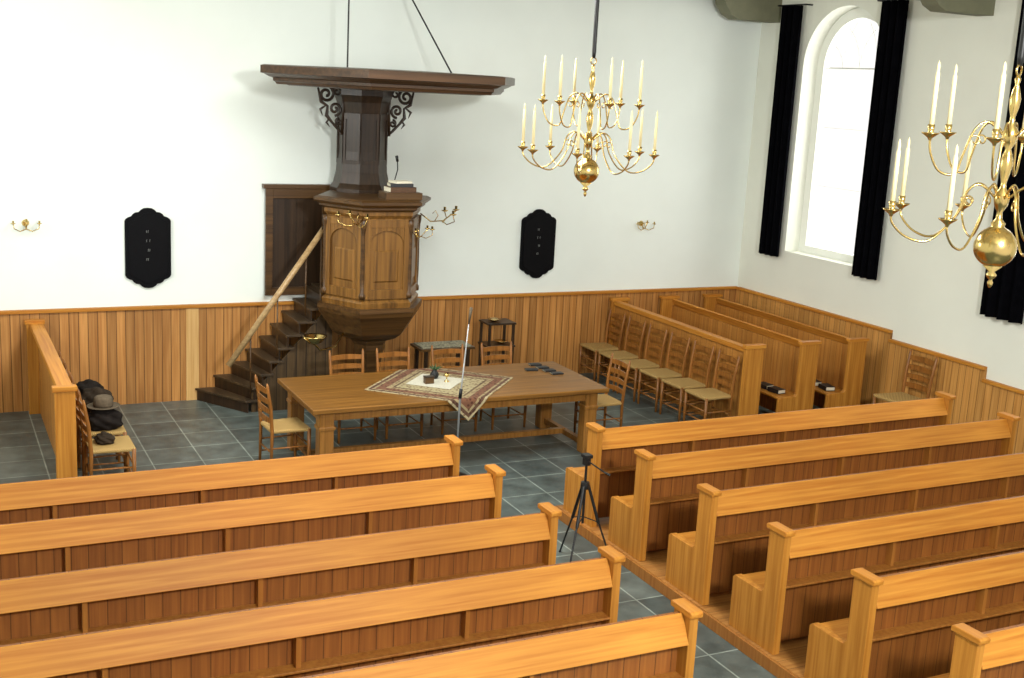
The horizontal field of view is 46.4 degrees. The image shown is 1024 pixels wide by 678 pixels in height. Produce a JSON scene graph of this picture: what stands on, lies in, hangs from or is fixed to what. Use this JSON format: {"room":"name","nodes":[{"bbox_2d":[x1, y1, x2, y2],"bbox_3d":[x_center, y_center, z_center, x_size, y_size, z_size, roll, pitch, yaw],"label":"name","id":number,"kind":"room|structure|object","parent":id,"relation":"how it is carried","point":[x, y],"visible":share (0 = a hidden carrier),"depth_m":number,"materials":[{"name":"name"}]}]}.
{"room":"house of worship","nodes":[
{"label":"house of worship","id":0,"kind":"room"},
{"bbox_2d":[0,0,761,309],"bbox_3d":[-2.212,-2.185,15.013,13.340,5.750,0.300,-3,13,-26],"label":"wall","id":1,"kind":"structure","parent":0,"point":[111,110],"depth_m":14.77,"materials":[{"name":"white paint"}]},
{"bbox_2d":[10,219,41,231],"bbox_3d":[-5.426,-1.274,13.342,0.330,0.150,0.189,-3,13,-26],"label":"brass sconce","id":2,"kind":"object","parent":1,"relation":"attached to","point":[25,222],"visible":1,"depth_m":13.34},
{"bbox_2d":[124,208,170,287],"bbox_3d":[-4.276,-1.067,14.042,0.524,0.950,0.045,-3,13,-26],"label":"hymn board","id":3,"kind":"object","parent":1,"relation":"attached to","point":[147,231],"visible":1,"depth_m":14.02,"materials":[{"name":"black paint"}]},
{"bbox_2d":[186,308,198,399],"bbox_3d":[-3.887,0.186,14.531,0.150,1.150,0.015,-3,13,-26],"label":"trim","id":4,"kind":"structure","parent":1,"relation":"attached to","point":[192,314],"depth_m":14.52,"materials":[{"name":"wood"}]},
{"bbox_2d":[262,183,330,295],"bbox_3d":[-2.663,-1.228,14.783,0.860,1.370,0.110,-3,13,-26],"label":"panel","id":5,"kind":"object","parent":1,"relation":"attached to","point":[293,218],"visible":0.7,"depth_m":14.73,"materials":[{"name":"brown wood"}]},
{"bbox_2d":[0,289,736,412],"bbox_3d":[-2.317,0.099,15.322,12.610,1.150,0.030,-3,13,-26],"label":"wall paneling","id":6,"kind":"structure","parent":1,"relation":"attached to","point":[139,356],"depth_m":14.68,"materials":[{"name":"wood"}]},
{"bbox_2d":[0,286,737,314],"bbox_3d":[-2.279,-0.478,15.182,12.610,0.040,0.065,-3,13,-26],"label":"trim","id":7,"kind":"structure","parent":1,"relation":"attached to","point":[210,305],"depth_m":14.89,"materials":[{"name":"brown wood"}]},
{"bbox_2d":[519,209,555,277],"bbox_3d":[0.355,-1.298,16.307,0.524,0.950,0.045,-3,13,-26],"label":"hymn board","id":8,"kind":"object","parent":1,"relation":"attached to","point":[538,229],"visible":1,"depth_m":16.28,"materials":[{"name":"black paint"}]},
{"bbox_2d":[637,220,654,229],"bbox_3d":[1.877,-1.614,16.920,0.330,0.150,0.189,-3,13,-26],"label":"brass sconce","id":9,"kind":"object","parent":1,"relation":"attached to","point":[640,223],"visible":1,"depth_m":16.93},
{"bbox_2d":[0,372,820,677],"bbox_3d":[1.007,2.342,8.906,13.340,0.200,15.700,-3,13,-26],"label":"floor","id":10,"kind":"structure","parent":0,"point":[184,433],"depth_m":13.04,"materials":[{"name":"tile"}]},
{"bbox_2d":[24,319,77,478],"bbox_3d":[-4.766,0.641,12.309,0.216,1.100,3.144,-3,13,-26],"label":"wall","id":11,"kind":"structure","parent":10,"relation":"on","point":[51,393],"depth_m":12.07,"materials":[{"name":"brown wood"}]},
{"bbox_2d":[58,350,64,365],"bbox_3d":[-4.580,0.620,12.798,0.474,0.956,0.460,-3,13,-26],"label":"chair","id":12,"kind":"object","parent":10,"relation":"on","point":[59,352],"visible":0.13,"depth_m":12.77,"materials":[{"name":"brown wood"}]},
{"bbox_2d":[76,379,103,394],"bbox_3d":[-4.541,0.539,12.796,0.341,0.193,0.432,-3,13,-26],"label":"coat","id":13,"kind":"object","parent":12,"relation":"on","point":[88,383],"visible":0.28,"depth_m":12.73,"materials":[{"name":"black fabric"}]},
{"bbox_2d":[64,362,117,461],"bbox_3d":[-4.335,0.738,12.308,0.474,0.956,0.460,-3,13,-26],"label":"chair","id":14,"kind":"object","parent":10,"relation":"on","point":[65,364],"visible":0.12,"depth_m":12.16,"materials":[{"name":"brown wood"}]},
{"bbox_2d":[81,387,113,412],"bbox_3d":[-4.292,0.617,12.304,0.368,0.272,0.458,-3,13,-26],"label":"coat","id":15,"kind":"object","parent":14,"relation":"on","point":[88,395],"visible":0.34,"depth_m":12.21,"materials":[{"name":"fabric"}]},
{"bbox_2d":[70,375,126,475],"bbox_3d":[-4.089,0.856,11.819,0.474,0.956,0.460,-3,13,-26],"label":"chair","id":16,"kind":"object","parent":10,"relation":"on","point":[121,430],"visible":0.48,"depth_m":11.73,"materials":[{"name":"brown wood"}]},
{"bbox_2d":[88,409,122,430],"bbox_3d":[-4.046,0.762,11.817,0.367,0.219,0.412,-3,13,-26],"label":"coat","id":17,"kind":"object","parent":16,"relation":"on","point":[99,420],"visible":0.82,"depth_m":11.69,"materials":[{"name":"black fabric"}]},
{"bbox_2d":[86,394,119,409],"bbox_3d":[-4.030,0.616,11.779,0.320,0.116,0.320,-3,13,-26],"label":"felt hat","id":18,"kind":"object","parent":17,"relation":"on","point":[102,401],"visible":1,"depth_m":11.71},
{"bbox_2d":[77,389,135,475],"bbox_3d":[-3.844,0.974,11.329,0.474,0.956,0.460,-3,13,-26],"label":"chair","id":19,"kind":"object","parent":10,"relation":"on","point":[125,444],"visible":0.79,"depth_m":11.24,"materials":[{"name":"brown wood"}]},
{"bbox_2d":[94,431,115,444],"bbox_3d":[-3.870,0.933,11.348,0.197,0.099,0.229,-3,13,-26],"label":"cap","id":20,"kind":"object","parent":19,"relation":"on","point":[103,438],"visible":1,"depth_m":11.28,"materials":[{"name":"fabric"}]},
{"bbox_2d":[195,227,331,412],"bbox_3d":[-2.880,-0.290,14.439,1.718,2.221,0.796,-3,13,-26],"label":"staircase","id":21,"kind":"structure","parent":10,"relation":"on","point":[235,390],"depth_m":14.39,"materials":[{"name":"brown wood"}]},
{"bbox_2d":[254,374,310,459],"bbox_3d":[-2.356,0.857,12.240,0.474,0.956,0.460,-4,14,-29],"label":"chair","id":22,"kind":"object","parent":10,"relation":"on","point":[293,424],"visible":0.85,"depth_m":12.17,"materials":[{"name":"brown wood"}]},
{"bbox_2d":[329,349,376,443],"bbox_3d":[-1.802,0.633,13.423,0.460,0.956,0.474,-3,13,-26],"label":"chair","id":23,"kind":"object","parent":10,"relation":"on","point":[342,356],"visible":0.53,"depth_m":13.51,"materials":[{"name":"brown wood"}]},
{"bbox_2d":[260,0,514,372],"bbox_3d":[-1.409,-1.849,13.883,3.080,5.650,2.667,-3,13,-26],"label":"pulpit","id":24,"kind":"object","parent":10,"relation":"on","point":[372,236],"visible":0.99,"depth_m":13.85,"materials":[{"name":"brown wood"}]},
{"bbox_2d":[303,333,343,350],"bbox_3d":[-2.144,0.003,13.887,0.666,0.258,0.430,-3,13,-26],"label":"bowl","id":25,"kind":"object","parent":24,"relation":"on","point":[314,339],"depth_m":13.80,"materials":[{"name":"gold metal"}]},
{"bbox_2d":[322,207,419,308],"bbox_3d":[-1.668,-1.010,14.230,1.220,1.120,1.057,-3,13,-26],"label":"tub","id":26,"kind":"object","parent":24,"relation":"in","point":[375,265],"depth_m":13.81,"materials":[{"name":"brown wood"}]},
{"bbox_2d":[394,155,398,179],"bbox_3d":[-1.348,-1.897,13.933,0.044,0.488,0.115,1,12,-8],"label":"gooseneck microphone","id":27,"kind":"object","parent":24,"relation":"on","point":[396,156],"visible":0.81,"depth_m":13.88,"materials":[{"name":"metal"}]},
{"bbox_2d":[383,185,415,192],"bbox_3d":[-1.298,-1.735,13.829,0.320,0.060,0.220,-4,14,-29],"label":"book","id":28,"kind":"object","parent":24,"relation":"on","point":[386,188],"visible":0.9,"depth_m":13.74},
{"bbox_2d":[387,182,413,186],"bbox_3d":[-1.296,-1.785,13.818,0.270,0.040,0.200,-1,13,-19],"label":"book","id":29,"kind":"object","parent":28,"relation":"on","point":[389,184],"visible":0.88,"depth_m":13.73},
{"bbox_2d":[388,180,411,183],"bbox_3d":[-1.294,-1.818,13.811,0.220,0.025,0.180,-6,15,-37],"label":"book","id":30,"kind":"object","parent":29,"relation":"on","point":[390,181],"visible":1,"depth_m":13.76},
{"bbox_2d":[376,346,423,438],"bbox_3d":[-1.299,0.607,13.669,0.460,0.956,0.474,-3,13,-26],"label":"chair","id":31,"kind":"object","parent":10,"relation":"on","point":[394,353],"visible":0.49,"depth_m":13.75,"materials":[{"name":"brown wood"}]},
{"bbox_2d":[410,341,474,368],"bbox_3d":[-0.882,0.451,14.942,0.720,0.770,0.380,-3,13,-26],"label":"side table","id":32,"kind":"object","parent":10,"relation":"on","point":[417,348],"visible":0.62,"depth_m":14.85,"materials":[{"name":"brown wood"}]},
{"bbox_2d":[414,340,471,348],"bbox_3d":[-0.861,0.068,14.860,0.660,0.012,0.320,-3,13,-26],"label":"table cloth","id":33,"kind":"object","parent":32,"relation":"on","point":[456,343],"visible":0.96,"depth_m":14.84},
{"bbox_2d":[277,361,608,455],"bbox_3d":[-0.746,0.856,13.099,3.370,0.765,1.330,-3,13,-26],"label":"meeting table","id":34,"kind":"object","parent":10,"relation":"on","point":[329,398],"visible":0.85,"depth_m":12.84,"materials":[{"name":"brown wood"}]},
{"bbox_2d":[364,368,512,420],"bbox_3d":[-0.774,0.597,13.006,1.266,0.238,1.274,6,13,15],"label":"rug","id":35,"kind":"object","parent":34,"relation":"on","point":[477,387],"visible":0.91,"depth_m":12.76,"materials":[{"name":"fabric"}]},
{"bbox_2d":[406,374,464,388],"bbox_3d":[-0.830,0.462,13.037,0.500,0.003,0.500,6,13,16],"label":"lace cloth","id":36,"kind":"object","parent":35,"relation":"on","point":[439,382],"visible":0.84,"depth_m":12.98,"materials":[{"name":"white fabric"}]},
{"bbox_2d":[423,375,434,383],"bbox_3d":[-0.901,0.439,12.927,0.108,0.080,0.078,-3,13,-26],"label":"offering box","id":37,"kind":"object","parent":36,"relation":"on","point":[427,379],"visible":1,"depth_m":12.90,"materials":[{"name":"brown wood"}]},
{"bbox_2d":[429,364,442,378],"bbox_3d":[-0.836,0.358,13.123,0.155,0.161,0.141,-3,13,-26],"label":"flower vase","id":38,"kind":"object","parent":36,"relation":"on","point":[434,372],"visible":0.91,"depth_m":13.11,"materials":[{"name":"metal"}]},
{"bbox_2d":[444,373,449,381],"bbox_3d":[-0.712,0.419,13.040,0.064,0.090,0.064,-3,13,-26],"label":"goblet","id":39,"kind":"object","parent":36,"relation":"on","point":[446,375],"visible":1,"depth_m":13.03,"materials":[{"name":"gold metal"}]},
{"bbox_2d":[524,368,537,370],"bbox_3d":[0.222,0.353,13.812,0.140,0.016,0.090,-1,13,-16],"label":"book","id":40,"kind":"object","parent":34,"relation":"on","point":[526,369],"visible":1,"depth_m":13.79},
{"bbox_2d":[528,363,541,365],"bbox_3d":[0.270,0.299,14.075,0.140,0.016,0.090,-2,13,-22],"label":"book","id":41,"kind":"object","parent":34,"relation":"on","point":[530,364],"visible":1,"depth_m":14.05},
{"bbox_2d":[535,365,548,368],"bbox_3d":[0.353,0.330,13.952,0.140,0.016,0.090,-3,13,-25],"label":"book","id":42,"kind":"object","parent":34,"relation":"on","point":[544,366],"visible":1,"depth_m":13.93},
{"bbox_2d":[542,368,555,371],"bbox_3d":[0.428,0.361,13.826,0.140,0.016,0.090,-3,14,-28],"label":"book","id":43,"kind":"object","parent":34,"relation":"on","point":[549,369],"visible":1,"depth_m":13.81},
{"bbox_2d":[550,371,563,374],"bbox_3d":[0.511,0.392,13.703,0.140,0.016,0.090,-2,13,-23],"label":"book","id":44,"kind":"object","parent":34,"relation":"on","point":[556,372],"visible":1,"depth_m":13.68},
{"bbox_2d":[430,343,477,433],"bbox_3d":[-0.689,0.575,13.967,0.460,0.956,0.474,-3,13,-26],"label":"chair","id":45,"kind":"object","parent":10,"relation":"on","point":[450,350],"visible":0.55,"depth_m":14.06,"materials":[{"name":"brown wood"}]},
{"bbox_2d":[457,307,472,475],"bbox_3d":[-0.538,0.554,12.129,0.260,1.782,0.260,-3,13,-26],"label":"microphone stand","id":46,"kind":"object","parent":10,"relation":"on","point":[470,308],"visible":0.48,"depth_m":12.12,"materials":[{"name":"metal"}]},
{"bbox_2d":[477,318,516,365],"bbox_3d":[-0.213,0.226,15.738,0.400,0.945,0.320,-3,13,-26],"label":"stand","id":47,"kind":"object","parent":10,"relation":"on","point":[504,321],"visible":0.56,"depth_m":15.64,"materials":[{"name":"brown wood"}]},
{"bbox_2d":[487,317,500,321],"bbox_3d":[-0.232,-0.247,15.591,0.180,0.035,0.180,-3,13,-26],"label":"dish","id":48,"kind":"object","parent":47,"relation":"on","point":[493,319],"visible":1,"depth_m":15.61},
{"bbox_2d":[478,341,514,346],"bbox_3d":[-0.204,0.070,15.704,0.400,0.025,0.320,-3,13,-26],"label":"shelf","id":49,"kind":"object","parent":47,"relation":"attached to","point":[485,343],"depth_m":15.65,"materials":[{"name":"brown wood"}]},
{"bbox_2d":[479,318,516,325],"bbox_3d":[-0.189,-0.223,15.641,0.400,0.025,0.320,-3,13,-26],"label":"tabletop","id":50,"kind":"object","parent":47,"relation":"attached to","point":[504,321],"depth_m":15.57,"materials":[{"name":"brown wood"}]},
{"bbox_2d":[494,339,506,343],"bbox_3d":[-0.149,0.036,15.724,0.180,0.035,0.180,-3,13,-26],"label":"dish","id":51,"kind":"object","parent":47,"relation":"on","point":[500,341],"visible":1,"depth_m":15.74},
{"bbox_2d":[479,341,526,429],"bbox_3d":[-0.114,0.545,14.248,0.460,0.956,0.474,-3,13,-26],"label":"chair","id":52,"kind":"object","parent":10,"relation":"on","point":[490,348],"visible":0.52,"depth_m":14.34,"materials":[{"name":"brown wood"}]},
{"bbox_2d":[559,453,610,561],"bbox_3d":[0.676,1.450,10.181,0.435,0.977,0.499,2,12,-7],"label":"camera tripod","id":53,"kind":"object","parent":10,"relation":"on","point":[585,485],"visible":0.95,"depth_m":10.11,"materials":[{"name":"metal"}]},
{"bbox_2d":[573,353,630,432],"bbox_3d":[1.049,0.680,13.905,0.474,0.956,0.460,-3,13,-26],"label":"chair","id":54,"kind":"object","parent":10,"relation":"on","point":[604,400],"visible":0.68,"depth_m":13.94,"materials":[{"name":"brown wood"}]},
{"bbox_2d":[578,308,625,380],"bbox_3d":[1.267,0.077,16.770,0.474,0.956,0.460,-3,13,-26],"label":"chair","id":55,"kind":"object","parent":10,"relation":"on","point":[602,346],"visible":0.92,"depth_m":16.78,"materials":[{"name":"brown wood"}]},
{"bbox_2d":[597,315,645,391],"bbox_3d":[1.497,0.188,16.311,0.474,0.956,0.460,-3,13,-26],"label":"chair","id":56,"kind":"object","parent":10,"relation":"on","point":[620,355],"visible":0.88,"depth_m":16.33,"materials":[{"name":"brown wood"}]},
{"bbox_2d":[616,323,667,401],"bbox_3d":[1.727,0.298,15.852,0.474,0.956,0.460,-3,13,-26],"label":"chair","id":57,"kind":"object","parent":10,"relation":"on","point":[636,364],"visible":0.84,"depth_m":15.83,"materials":[{"name":"brown wood"}]},
{"bbox_2d":[637,331,689,411],"bbox_3d":[1.957,0.409,15.393,0.474,0.956,0.460,-3,13,-26],"label":"chair","id":58,"kind":"object","parent":10,"relation":"on","point":[657,373],"visible":0.96,"depth_m":15.40,"materials":[{"name":"brown wood"}]},
{"bbox_2d":[555,505,807,677],"bbox_3d":[3.530,2.076,10.050,4.442,0.100,5.200,-3,13,-26],"label":"platform","id":59,"kind":"object","parent":10,"relation":"on","point":[790,661],"visible":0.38,"depth_m":9.27,"materials":[{"name":"brown wood"}]},
{"bbox_2d":[563,391,955,526],"bbox_3d":[2.563,1.097,11.895,4.338,0.940,0.555,-3,13,-26],"label":"pew","id":60,"kind":"object","parent":59,"relation":"on","point":[612,449],"visible":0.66,"depth_m":11.31,"materials":[{"name":"brown wood"}]},
{"bbox_2d":[608,412,1020,561],"bbox_3d":[2.926,1.272,11.169,4.338,0.940,0.555,-3,13,-26],"label":"pew","id":61,"kind":"object","parent":59,"relation":"on","point":[664,501],"visible":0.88,"depth_m":10.57,"materials":[{"name":"brown wood"}]},
{"bbox_2d":[665,452,1023,605],"bbox_3d":[3.329,1.465,10.365,4.338,0.940,0.555,-3,13,-26],"label":"pew","id":62,"kind":"object","parent":59,"relation":"on","point":[730,538],"visible":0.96,"depth_m":9.65,"materials":[{"name":"brown wood"}]},
{"bbox_2d":[729,495,1023,654],"bbox_3d":[3.710,1.649,9.605,4.338,0.940,0.555,-3,13,-26],"label":"pew","id":63,"kind":"object","parent":59,"relation":"on","point":[807,579],"visible":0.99,"depth_m":8.82,"materials":[{"name":"brown wood"}]},
{"bbox_2d":[804,551,1023,677],"bbox_3d":[4.091,1.832,8.845,4.338,0.940,0.555,-3,13,-26],"label":"pew","id":64,"kind":"object","parent":59,"relation":"on","point":[898,625],"visible":1,"depth_m":8.00,"materials":[{"name":"brown wood"}]},
{"bbox_2d":[928,623,1023,677],"bbox_3d":[4.468,2.013,8.093,4.338,0.940,0.555,-3,13,-26],"label":"pew","id":65,"kind":"object","parent":59,"relation":"on","point":[997,653],"visible":1,"depth_m":6.98,"materials":[{"name":"brown wood"}]},
{"bbox_2d":[606,297,766,418],"bbox_3d":[2.188,0.274,15.734,0.296,1.100,3.194,-3,13,-26],"label":"wall","id":66,"kind":"structure","parent":10,"relation":"on","point":[746,395],"depth_m":15.12,"materials":[{"name":"brown wood"}]},
{"bbox_2d":[659,339,714,420],"bbox_3d":[2.187,0.520,14.934,0.474,0.956,0.460,-3,13,-26],"label":"chair","id":67,"kind":"object","parent":10,"relation":"on","point":[682,384],"visible":0.93,"depth_m":14.93,"materials":[{"name":"brown wood"}]},
{"bbox_2d":[683,348,739,420],"bbox_3d":[2.417,0.630,14.475,0.474,0.956,0.460,-3,13,-26],"label":"chair","id":68,"kind":"object","parent":10,"relation":"on","point":[707,394],"visible":0.91,"depth_m":14.48,"materials":[{"name":"brown wood"}]},
{"bbox_2d":[659,295,821,411],"bbox_3d":[2.832,0.241,16.048,0.555,1.100,3.198,-3,13,-26],"label":"pew","id":69,"kind":"object","parent":10,"relation":"on","point":[789,363],"visible":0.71,"depth_m":15.33,"materials":[{"name":"brown wood"}]},
{"bbox_2d":[761,381,773,389],"bbox_3d":[3.200,0.588,15.109,0.130,0.050,0.190,-5,14,-32],"label":"book","id":70,"kind":"object","parent":69,"relation":"on","point":[764,385],"visible":0.72,"depth_m":15.06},
{"bbox_2d":[767,386,785,393],"bbox_3d":[3.300,0.636,14.908,0.130,0.050,0.190,-5,14,-32],"label":"book","id":71,"kind":"object","parent":69,"relation":"on","point":[774,389],"visible":1,"depth_m":14.86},
{"bbox_2d":[702,293,869,407],"bbox_3d":[3.514,0.205,16.381,0.555,1.100,3.198,-3,13,-26],"label":"pew","id":72,"kind":"object","parent":10,"relation":"on","point":[841,359],"visible":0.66,"depth_m":15.53,"materials":[{"name":"brown wood"}]},
{"bbox_2d":[818,383,834,390],"bbox_3d":[4.004,0.611,15.198,0.130,0.050,0.190,0,13,-15],"label":"book","id":73,"kind":"object","parent":72,"relation":"on","point":[825,386],"visible":1,"depth_m":15.13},
{"bbox_2d":[872,349,937,403],"bbox_3d":[4.771,0.690,14.548,0.522,1.052,0.506,-3,13,-26],"label":"chair","id":74,"kind":"object","parent":10,"relation":"on","point":[896,396],"visible":0.54,"depth_m":14.59,"materials":[{"name":"brown wood"}]},
{"bbox_3d":[-1.723,2.256,7.918,4.402,0.100,4.400,-3,13,-26],"label":"platform","id":75,"kind":"object","parent":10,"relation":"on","visible":0},
{"bbox_2d":[0,435,462,524],"bbox_3d":[-2.486,1.359,9.428,4.308,0.940,0.555,-3,13,-26],"label":"pew","id":76,"kind":"object","parent":75,"relation":"on","point":[27,501],"visible":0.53,"depth_m":9.25,"materials":[{"name":"brown wood"}]},
{"bbox_2d":[0,464,505,579],"bbox_3d":[-2.122,1.534,8.703,4.308,0.940,0.555,-3,13,-26],"label":"pew","id":77,"kind":"object","parent":75,"relation":"on","point":[31,548],"visible":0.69,"depth_m":8.52,"materials":[{"name":"brown wood"}]},
{"bbox_2d":[0,502,561,644],"bbox_3d":[-1.719,1.728,7.899,4.308,0.940,0.555,-3,13,-26],"label":"pew","id":78,"kind":"object","parent":75,"relation":"on","point":[44,606],"visible":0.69,"depth_m":7.69,"materials":[{"name":"brown wood"}]},
{"bbox_2d":[0,545,625,677],"bbox_3d":[-1.338,1.911,7.138,4.308,0.940,0.555,-3,13,-26],"label":"pew","id":79,"kind":"object","parent":75,"relation":"on","point":[336,633],"visible":0.87,"depth_m":7.04,"materials":[{"name":"brown wood"}]},
{"bbox_2d":[300,598,702,677],"bbox_3d":[-0.957,2.094,6.378,4.308,0.940,0.555,-3,13,-26],"label":"pew","id":80,"kind":"object","parent":75,"relation":"on","point":[661,645],"visible":1,"depth_m":6.75,"materials":[{"name":"brown wood"}]},
{"bbox_2d":[737,0,1023,389],"bbox_3d":[7.033,-0.833,10.989,0.400,5.750,15.400,-3,13,-26],"label":"wall","id":81,"kind":"structure","parent":0,"point":[929,293],"depth_m":14.60,"materials":[{"name":"beige paint"}]},
{"bbox_2d":[715,0,781,22],"bbox_3d":[-1.930,-4.539,14.072,12.640,0.730,0.280,-3,13,-26],"label":"trim","id":82,"kind":"structure","parent":81,"relation":"attached to","point":[765,11],"depth_m":16.58,"materials":[{"name":"paint"}]},
{"bbox_2d":[758,4,812,256],"bbox_3d":[3.781,-2.902,16.779,0.167,3.470,0.620,-3,13,-26],"label":"curtain","id":83,"kind":"object","parent":81,"relation":"hanging from","point":[791,14],"visible":1,"depth_m":16.71,"materials":[{"name":"fabric"}]},
{"bbox_2d":[798,8,876,262],"bbox_3d":[4.555,-2.728,16.042,0.120,3.338,1.576,-3,13,-26],"label":"window","id":84,"kind":"structure","parent":81,"relation":"in","point":[852,16],"depth_m":16.56,"materials":[{"name":"white paint"}]},
{"bbox_2d":[736,290,1023,453],"bbox_3d":[5.852,1.004,13.112,0.030,1.150,11.370,-3,13,-26],"label":"wainscoting","id":85,"kind":"structure","parent":81,"relation":"attached to","point":[885,361],"depth_m":14.90,"materials":[{"name":"wood"}]},
{"bbox_2d":[851,0,908,279],"bbox_3d":[4.643,-2.487,15.057,0.167,3.470,0.620,-3,13,-26],"label":"curtain","id":86,"kind":"object","parent":81,"relation":"hanging from","point":[894,13],"visible":1,"depth_m":15.00,"materials":[{"name":"fabric"}]},
{"bbox_2d":[737,287,1023,394],"bbox_3d":[5.868,0.550,12.990,0.065,0.290,11.335,-3,13,-26],"label":"trim","id":87,"kind":"structure","parent":81,"relation":"attached to","point":[961,361],"depth_m":15.07,"materials":[{"name":"brown wood"}]},
{"bbox_2d":[920,0,995,15],"bbox_3d":[-0.266,-3.738,10.751,12.640,0.730,0.280,-3,13,-26],"label":"trim","id":88,"kind":"structure","parent":81,"relation":"attached to","point":[961,7],"depth_m":13.30,"materials":[{"name":"paint"}]},
{"bbox_2d":[980,0,1023,323],"bbox_3d":[5.622,-1.967,13.110,0.167,3.570,0.620,-3,13,-26],"label":"curtain","id":89,"kind":"object","parent":81,"relation":"hanging from","point":[1004,300],"visible":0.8,"depth_m":13.25,"materials":[{"name":"fabric"}]},
{"bbox_3d":[1.314,-3.468,7.660,13.340,0.200,15.700,-3,13,-26],"label":"ceiling","id":90,"kind":"structure","parent":0,"visible":0},
{"bbox_2d":[518,0,658,196],"bbox_3d":[0.636,-2.378,9.071,1.037,2.590,1.037,1,12,-11],"label":"brass chandelier","id":91,"kind":"object","parent":90,"relation":"hanging from","point":[586,170],"visible":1,"depth_m":9.20,"materials":[{"name":"metal"}]},
{"bbox_2d":[522,104,525,141],"bbox_3d":[0.094,-1.679,9.332,0.023,0.320,0.023,-5,14,-33],"label":"candle","id":92,"kind":"object","parent":91,"relation":"on","point":[524,112],"depth_m":9.32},
{"bbox_2d":[532,105,535,144],"bbox_3d":[0.165,-1.594,8.953,0.023,0.320,0.023,-5,14,-33],"label":"candle","id":93,"kind":"object","parent":91,"relation":"on","point":[534,113],"depth_m":8.95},
{"bbox_2d":[542,55,545,93],"bbox_3d":[0.250,-2.027,9.227,0.023,0.320,0.023,-5,14,-33],"label":"candle","id":94,"kind":"object","parent":91,"relation":"on","point":[544,68],"depth_m":9.22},
{"bbox_2d":[549,104,552,140],"bbox_3d":[0.318,-1.736,9.651,0.023,0.320,0.023,-5,14,-33],"label":"candle","id":95,"kind":"object","parent":91,"relation":"on","point":[551,117],"depth_m":9.64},
{"bbox_2d":[558,55,562,95],"bbox_3d":[0.365,-1.947,8.879,0.023,0.320,0.023,-5,14,-33],"label":"candle","id":96,"kind":"object","parent":91,"relation":"on","point":[561,64],"depth_m":8.87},
{"bbox_2d":[573,58,576,95],"bbox_3d":[0.501,-2.073,9.502,0.023,0.320,0.023,-5,14,-33],"label":"candle","id":97,"kind":"object","parent":91,"relation":"on","point":[575,66],"depth_m":9.49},
{"bbox_2d":[576,108,580,147],"bbox_3d":[0.489,-1.531,8.738,0.023,0.320,0.023,-5,14,-33],"label":"candle","id":98,"kind":"object","parent":91,"relation":"on","point":[579,116],"depth_m":8.73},
{"bbox_2d":[596,112,599,142],"bbox_3d":[0.705,-1.731,9.725,0.023,0.320,0.023,-5,14,-33],"label":"candle","id":99,"kind":"object","parent":91,"relation":"on","point":[598,124],"depth_m":9.72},
{"bbox_2d":[608,58,613,97],"bbox_3d":[0.731,-1.912,8.806,0.023,0.320,0.023,-5,14,-33],"label":"candle","id":100,"kind":"object","parent":91,"relation":"on","point":[611,70],"depth_m":8.80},
{"bbox_2d":[619,60,623,97],"bbox_3d":[0.867,-2.038,9.429,0.023,0.320,0.023,-5,14,-33],"label":"candle","id":101,"kind":"object","parent":91,"relation":"on","point":[622,69],"depth_m":9.42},
{"bbox_2d":[628,110,632,150],"bbox_3d":[0.876,-1.526,8.812,0.023,0.320,0.023,-5,14,-33],"label":"candle","id":102,"kind":"object","parent":91,"relation":"on","point":[631,119],"depth_m":8.80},
{"bbox_2d":[638,60,643,99],"bbox_3d":[0.982,-1.957,9.081,0.023,0.320,0.023,-5,14,-33],"label":"candle","id":103,"kind":"object","parent":91,"relation":"on","point":[641,73],"depth_m":9.07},
{"bbox_2d":[639,109,642,146],"bbox_3d":[1.029,-1.668,9.509,0.023,0.320,0.023,-5,14,-33],"label":"candle","id":104,"kind":"object","parent":91,"relation":"on","point":[641,123],"depth_m":9.50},
{"bbox_2d":[653,111,657,149],"bbox_3d":[1.100,-1.583,9.131,0.023,0.320,0.023,-5,14,-33],"label":"candle","id":105,"kind":"object","parent":91,"relation":"on","point":[656,120],"depth_m":9.12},
{"bbox_2d":[883,12,1023,287],"bbox_3d":[2.392,-1.514,5.548,1.037,2.590,1.037,8,13,23],"label":"brass chandelier","id":106,"kind":"object","parent":90,"relation":"hanging from","point":[995,246],"visible":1,"depth_m":5.70,"materials":[{"name":"metal"}]},
{"bbox_2d":[890,139,900,200],"bbox_3d":[1.838,-0.796,5.718,0.023,0.320,0.023,-8,17,-43],"label":"candle","id":107,"kind":"object","parent":106,"relation":"on","point":[897,159],"depth_m":5.71,"materials":[{"name":"wax"}]},
{"bbox_2d":[900,137,909,195],"bbox_3d":[2.000,-0.864,6.071,0.023,0.320,0.023,-8,17,-43],"label":"candle","id":108,"kind":"object","parent":106,"relation":"on","point":[904,178],"depth_m":6.06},
{"bbox_2d":[929,61,939,123],"bbox_3d":[1.997,-1.150,5.638,0.023,0.320,0.023,-8,17,-43],"label":"candle","id":109,"kind":"object","parent":106,"relation":"on","point":[937,76],"depth_m":5.63,"materials":[{"name":"wax"}]},
{"bbox_2d":[946,144,957,210],"bbox_3d":[1.977,-0.712,5.359,0.023,0.320,0.023,-8,17,-43],"label":"candle","id":110,"kind":"object","parent":106,"relation":"on","point":[955,159],"depth_m":5.35,"materials":[{"name":"wax"}]},
{"bbox_2d":[947,64,957,123],"bbox_3d":[2.194,-1.207,5.952,0.023,0.320,0.023,-8,17,-43],"label":"candle","id":111,"kind":"object","parent":106,"relation":"on","point":[953,88],"depth_m":5.94,"materials":[{"name":"wax"}]},
{"bbox_2d":[962,140,971,196],"bbox_3d":[2.368,-0.874,6.211,0.023,0.320,0.023,-8,17,-43],"label":"candle","id":112,"kind":"object","parent":106,"relation":"on","point":[965,186],"depth_m":6.21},
{"bbox_2d":[994,61,1005,128],"bbox_3d":[2.174,-1.072,5.317,0.023,0.320,0.023,-8,17,-43],"label":"candle","id":113,"kind":"object","parent":106,"relation":"on","point":[1003,76],"depth_m":5.31,"materials":[{"name":"wax"}]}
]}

